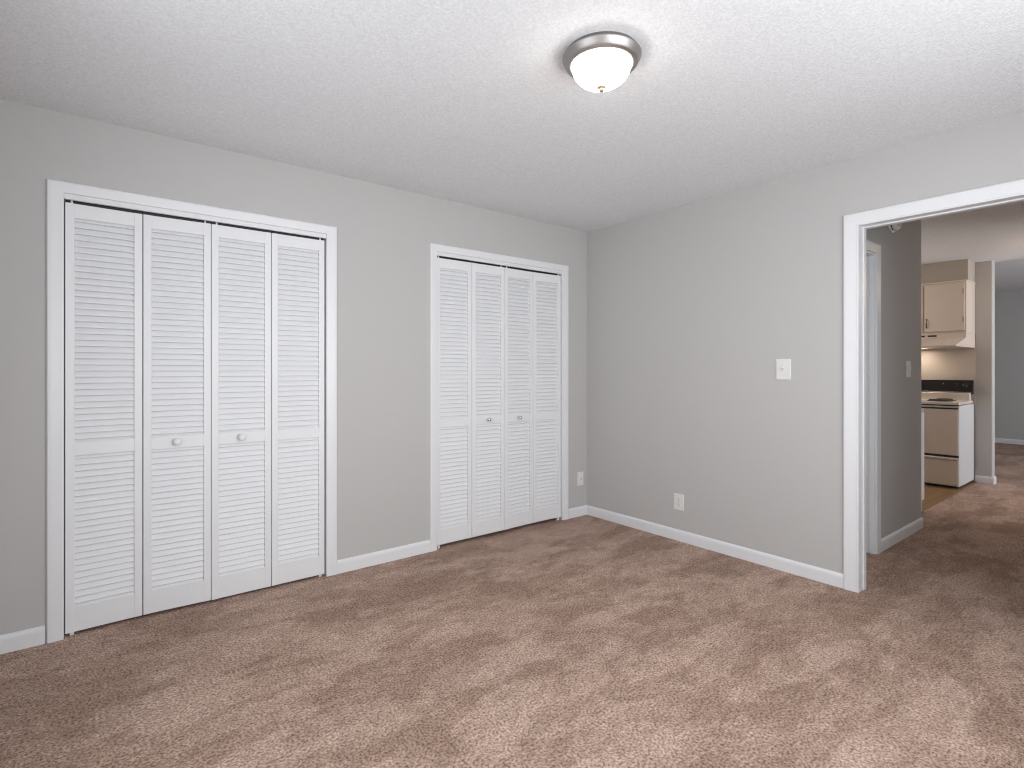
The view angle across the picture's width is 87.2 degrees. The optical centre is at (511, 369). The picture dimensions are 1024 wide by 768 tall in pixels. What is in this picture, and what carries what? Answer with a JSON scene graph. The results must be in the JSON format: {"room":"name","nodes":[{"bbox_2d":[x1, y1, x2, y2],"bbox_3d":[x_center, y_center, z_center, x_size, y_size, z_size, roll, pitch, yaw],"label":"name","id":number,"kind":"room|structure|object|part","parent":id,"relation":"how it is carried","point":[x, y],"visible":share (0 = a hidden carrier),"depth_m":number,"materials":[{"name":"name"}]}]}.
{"room":"empty bedroom","nodes":[
{"label":"empty bedroom","id":0,"kind":"room"},
{"bbox_2d":[0,99,586,642],"bbox_3d":[-1.081,0.026,3.818,3.950,2.440,0.830,0,0,-38],"label":"wall","id":1,"kind":"structure","parent":0,"point":[385,234],"depth_m":3.31,"materials":[{"name":"paint"}]},
{"bbox_2d":[0,625,44,653],"bbox_3d":[-2.210,1.206,2.389,0.206,0.080,0.013,0,0,-38],"label":"baseboard","id":2,"kind":"structure","parent":1,"relation":"attached to","point":[14,641],"depth_m":2.40,"materials":[{"name":"white paint"}]},
{"bbox_2d":[65,200,210,635],"bbox_3d":[-1.849,0.225,2.696,0.603,2.042,0.071,0,0,-38],"label":"bifold door","id":3,"kind":"structure","parent":1,"relation":"in","point":[103,262],"depth_m":2.69,"materials":[{"name":"white paint"}]},
{"bbox_3d":[-1.725,0.369,2.773,0.038,0.038,0.037,0,0,-36],"label":"knob","id":4,"kind":"part","parent":3,"relation":"part of","materials":[{"name":"white paint"}]},
{"bbox_2d":[46,179,336,642],"bbox_3d":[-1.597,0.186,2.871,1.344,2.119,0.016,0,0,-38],"label":"trim","id":5,"kind":"structure","parent":1,"relation":"attached to","point":[55,189],"depth_m":2.49,"materials":[{"name":"white paint"}]},
{"bbox_2d":[66,200,322,239],"bbox_3d":[-1.619,-0.800,2.896,1.208,0.032,0.024,0,0,-38],"label":"door track","id":6,"kind":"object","parent":1,"relation":"attached to","point":[68,201],"depth_m":2.81,"materials":[{"name":"metal"}]},
{"bbox_2d":[211,222,323,599],"bbox_3d":[-1.369,0.225,3.065,0.605,2.042,0.066,0,0,-38],"label":"bifold door","id":7,"kind":"structure","parent":1,"relation":"in","point":[267,294],"depth_m":3.06,"materials":[{"name":"white paint"}]},
{"bbox_3d":[-1.483,0.369,2.957,0.038,0.038,0.037,0,0,-39],"label":"knob","id":8,"kind":"part","parent":7,"relation":"part of","materials":[{"name":"white paint"}]},
{"bbox_2d":[337,540,430,573],"bbox_3d":[-0.816,1.206,3.490,0.648,0.080,0.013,0,0,-38],"label":"baseboard","id":9,"kind":"structure","parent":1,"relation":"attached to","point":[383,556],"depth_m":3.47,"materials":[{"name":"white paint"}]},
{"bbox_2d":[437,256,503,548],"bbox_3d":[-0.289,0.225,3.917,0.599,2.042,0.066,0,0,-38],"label":"bifold door","id":10,"kind":"structure","parent":1,"relation":"in","point":[470,308],"depth_m":3.91,"materials":[{"name":"white paint"}]},
{"bbox_2d":[437,256,556,274],"bbox_3d":[-0.072,-0.800,4.118,1.182,0.032,0.024,0,0,-38],"label":"door track","id":11,"kind":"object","parent":1,"relation":"attached to","point":[437,256],"depth_m":4.10,"materials":[{"name":"metal"}]},
{"bbox_2d":[430,243,567,551],"bbox_3d":[-0.045,0.187,4.097,1.315,2.118,0.016,0,0,-38],"label":"trim","id":12,"kind":"structure","parent":1,"relation":"attached to","point":[434,248],"depth_m":3.71,"materials":[{"name":"white paint"}]},
{"bbox_2d":[437,252,561,273],"bbox_3d":[-0.086,0.212,4.136,1.192,2.068,0.104,0,0,-38],"label":"trim","id":13,"kind":"structure","parent":1,"relation":"attached to","point":[442,254],"depth_m":4.05,"materials":[{"name":"white paint"}]},
{"bbox_2d":[504,266,560,529],"bbox_3d":[0.174,0.225,4.291,0.589,2.042,0.070,0,0,-38],"label":"bifold door","id":14,"kind":"structure","parent":1,"relation":"in","point":[532,300],"depth_m":4.29,"materials":[{"name":"white paint"}]},
{"bbox_2d":[568,505,586,518],"bbox_3d":[0.561,1.206,4.578,0.231,0.080,0.013,0,0,-38],"label":"baseboard","id":15,"kind":"structure","parent":1,"relation":"attached to","point":[581,510],"depth_m":4.57,"materials":[{"name":"white paint"}]},
{"bbox_2d":[577,471,582,485],"bbox_3d":[0.588,0.929,4.599,0.070,0.116,0.014,0,0,-38],"label":"cable wall plate","id":16,"kind":"object","parent":1,"relation":"attached to","point":[579,474],"visible":1,"depth_m":4.59,"materials":[{"name":"white plastic"}]},
{"bbox_2d":[0,443,1023,767],"bbox_3d":[3.958,1.304,4.498,13.100,0.124,6.250,0,0,-38],"label":"floor","id":17,"kind":"structure","parent":0,"point":[585,641],"depth_m":2.28,"materials":[{"name":"carpet"}]},
{"bbox_2d":[921,412,923,510],"bbox_3d":[3.156,0.808,4.931,0.659,0.868,0.876,0,0,-38],"label":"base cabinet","id":18,"kind":"object","parent":17,"relation":"on","point":[922,413],"visible":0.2,"depth_m":4.73,"materials":[{"name":"white paint"}]},
{"bbox_2d":[921,380,973,488],"bbox_3d":[4.641,0.678,6.070,0.639,1.128,0.768,0,0,-38],"label":"range","id":19,"kind":"object","parent":17,"relation":"on","point":[947,406],"visible":0.51,"depth_m":5.75,"materials":[{"name":"white metal"}]},
{"bbox_3d":[4.409,0.388,5.887,0.016,0.016,0.744,0,0,-38],"label":"rail","id":20,"kind":"part","parent":19,"relation":"part of","materials":[{"name":"metal"}]},
{"bbox_3d":[4.408,0.653,5.886,0.018,0.482,0.744,0,0,-38],"label":"oven door","id":21,"kind":"part","parent":19,"relation":"part of","materials":[{"name":"white metal"}]},
{"bbox_3d":[4.408,1.076,5.886,0.018,0.260,0.744,0,0,-38],"label":"storage drawer","id":22,"kind":"part","parent":19,"relation":"part of","materials":[{"name":"beige metal"}]},
{"bbox_3d":[4.401,0.931,5.880,0.028,0.030,0.744,0,0,-38],"label":"handle","id":23,"kind":"part","parent":19,"relation":"part of","materials":[{"name":"metal"}]},
{"bbox_3d":[4.841,0.247,6.228,0.013,0.008,0.740,0,0,-38],"label":"panel trim","id":24,"kind":"part","parent":19,"relation":"part of","materials":[{"name":"silver metal"}]},
{"bbox_2d":[921,392,972,404],"bbox_3d":[4.618,0.310,6.052,0.577,0.113,0.768,0,0,-38],"label":"cooktop","id":25,"kind":"object","parent":19,"relation":"in","point":[927,398],"depth_m":5.94,"materials":[{"name":"white metal"}]},
{"bbox_3d":[4.865,0.193,6.247,0.068,0.157,0.760,0,0,-38],"label":"control panel","id":26,"kind":"part","parent":19,"relation":"part of","materials":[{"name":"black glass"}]},
{"bbox_2d":[0,0,1023,291],"bbox_3d":[3.966,-1.367,4.568,13.000,0.345,6.150,0,0,-38],"label":"ceiling","id":27,"kind":"structure","parent":0,"point":[476,103],"depth_m":2.25,"materials":[{"name":"white paint"}]},
{"bbox_2d":[562,31,641,91],"bbox_3d":[0.338,-1.122,2.031,0.295,0.144,0.295,0,0,-38],"label":"ceiling light","id":28,"kind":"object","parent":27,"relation":"attached to","point":[601,61],"visible":1,"depth_m":1.95,"materials":[{"name":"white glass"}]},
{"bbox_3d":[0.338,-1.109,2.031,0.221,0.082,0.221,0,0,-38],"label":"lamp shade","id":29,"kind":"part","parent":28,"relation":"part of","materials":[{"name":"white glass"}]},
{"bbox_2d":[587,111,1023,573],"bbox_3d":[1.849,0.026,3.215,0.100,2.440,3.750,0,0,-38],"label":"wall","id":30,"kind":"structure","parent":0,"point":[692,308],"depth_m":3.55,"materials":[{"name":"paint"}]},
{"bbox_2d":[674,493,683,510],"bbox_3d":[1.218,0.964,3.927,0.008,0.118,0.082,0,0,-38],"label":"power outlet","id":31,"kind":"object","parent":30,"relation":"attached to","point":[678,498],"visible":1,"depth_m":3.92,"materials":[{"name":"white plastic"}]},
{"bbox_2d":[587,505,842,587],"bbox_3d":[1.267,1.206,3.860,0.013,0.080,2.015,0,0,-38],"label":"baseboard","id":32,"kind":"structure","parent":30,"relation":"attached to","point":[811,572],"depth_m":3.62,"materials":[{"name":"white paint"}]},
{"bbox_2d":[776,359,790,379],"bbox_3d":[1.678,-0.004,3.334,0.022,0.128,0.088,0,0,-38],"label":"light switch","id":33,"kind":"object","parent":30,"relation":"attached to","point":[783,366],"visible":1,"depth_m":3.33,"materials":[{"name":"white plastic"}]},
{"bbox_2d":[843,179,1023,592],"bbox_3d":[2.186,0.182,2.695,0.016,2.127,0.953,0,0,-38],"label":"trim","id":34,"kind":"structure","parent":30,"relation":"attached to","point":[850,221],"depth_m":3.03,"materials":[{"name":"white paint"}]},
{"bbox_2d":[866,220,920,538],"bbox_3d":[1.752,0.026,4.784,1.692,2.440,2.667,0,0,-38],"label":"wall","id":35,"kind":"structure","parent":0,"point":[900,249],"depth_m":3.96,"materials":[{"name":"paint"}]},
{"bbox_2d":[866,250,874,553],"bbox_3d":[2.192,0.229,3.495,0.604,2.034,0.099,0,0,-38],"label":"door","id":36,"kind":"structure","parent":35,"relation":"in","point":[870,257],"depth_m":3.65,"materials":[{"name":"white paint"}]},
{"bbox_2d":[866,239,880,553],"bbox_3d":[2.230,0.196,3.451,0.730,2.101,0.016,0,0,-38],"label":"trim","id":37,"kind":"structure","parent":35,"relation":"attached to","point":[871,246],"depth_m":3.64,"materials":[{"name":"white paint"}]},
{"bbox_2d":[888,223,901,232],"bbox_3d":[2.719,-1.062,3.816,0.168,0.168,0.049,0,0,-38],"label":"smoke detector","id":38,"kind":"object","parent":35,"relation":"attached to","point":[892,228],"visible":0.34,"depth_m":3.80,"materials":[{"name":"white plastic"}]},
{"bbox_2d":[881,517,923,551],"bbox_3d":[2.884,1.206,3.970,0.936,0.080,0.013,0,0,-38],"label":"baseboard","id":39,"kind":"structure","parent":35,"relation":"attached to","point":[904,532],"depth_m":3.94,"materials":[{"name":"white paint"}]},
{"bbox_2d":[906,361,911,376],"bbox_3d":[3.001,-0.007,4.056,0.085,0.122,0.022,0,0,-38],"label":"light switch","id":40,"kind":"object","parent":35,"relation":"attached to","point":[908,363],"visible":1,"depth_m":4.05,"materials":[{"name":"white plastic"}]},
{"bbox_2d":[921,259,974,283],"bbox_3d":[4.246,-1.081,6.859,0.320,0.225,2.502,0,0,-38],"label":"wall","id":41,"kind":"structure","parent":0,"point":[965,268],"depth_m":5.92,"materials":[{"name":"paint"}]},
{"bbox_2d":[921,279,975,334],"bbox_3d":[4.741,-0.681,6.144,0.428,0.574,0.778,0,0,-38],"label":"upper cabinet","id":42,"kind":"object","parent":41,"relation":"attached to","point":[947,307],"visible":0.55,"depth_m":5.87,"materials":[{"name":"beige wood"}]},
{"bbox_3d":[4.492,-0.678,6.175,0.018,0.512,0.371,0,0,-38],"label":"door","id":43,"kind":"part","parent":42,"relation":"part of","materials":[{"name":"white wood"}]},
{"bbox_3d":[4.723,-0.678,5.883,0.018,0.512,0.350,0,0,-38],"label":"door","id":44,"kind":"part","parent":42,"relation":"part of","materials":[{"name":"white wood"}]},
{"bbox_3d":[4.755,-0.959,6.155,0.391,0.018,0.778,0,0,-38],"label":"crown moulding","id":45,"kind":"part","parent":42,"relation":"part of","materials":[{"name":"white wood"}]},
{"bbox_2d":[972,261,994,481],"bbox_3d":[4.464,-0.044,6.939,0.120,2.620,2.646,0,0,-38],"label":"wall","id":46,"kind":"structure","parent":0,"point":[984,407],"depth_m":5.92,"materials":[{"name":"paint"}]},
{"bbox_2d":[921,348,974,404],"bbox_3d":[4.508,0.066,6.779,0.006,0.640,2.052,0,0,-38],"label":"backsplash","id":47,"kind":"structure","parent":46,"relation":"attached to","point":[950,363],"depth_m":6.15,"materials":[{"name":"beige paint"}]},
{"bbox_2d":[921,333,974,348],"bbox_3d":[4.594,-0.318,6.028,0.785,0.151,0.767,0,0,-38],"label":"range hood","id":48,"kind":"object","parent":46,"relation":"attached to","point":[957,340],"visible":0.49,"depth_m":5.80,"materials":[{"name":"white metal"}]},
{"bbox_2d":[975,475,993,484],"bbox_3d":[5.190,1.206,5.913,0.013,0.080,0.153,0,0,-38],"label":"baseboard","id":49,"kind":"structure","parent":46,"relation":"attached to","point":[980,479],"depth_m":5.91,"materials":[{"name":"white paint"}]},
{"bbox_2d":[993,476,996,484],"bbox_3d":[5.286,1.206,5.894,0.125,0.080,0.013,0,0,-38],"label":"baseboard","id":50,"kind":"structure","parent":46,"relation":"attached to","point":[995,477],"depth_m":5.89,"materials":[{"name":"white paint"}]},
{"bbox_2d":[995,290,1023,439],"bbox_3d":[8.949,-0.054,8.505,0.100,2.600,5.750,0,0,-38],"label":"wall","id":51,"kind":"structure","parent":0,"point":[1009,305],"depth_m":9.10,"materials":[{"name":"paint"}]},
{"bbox_2d":[995,438,1023,444],"bbox_3d":[8.905,1.206,8.470,0.013,0.080,5.750,0,0,-38],"label":"baseboard","id":52,"kind":"structure","parent":51,"relation":"attached to","point":[997,440],"depth_m":9.09,"materials":[{"name":"white paint"}]}
]}

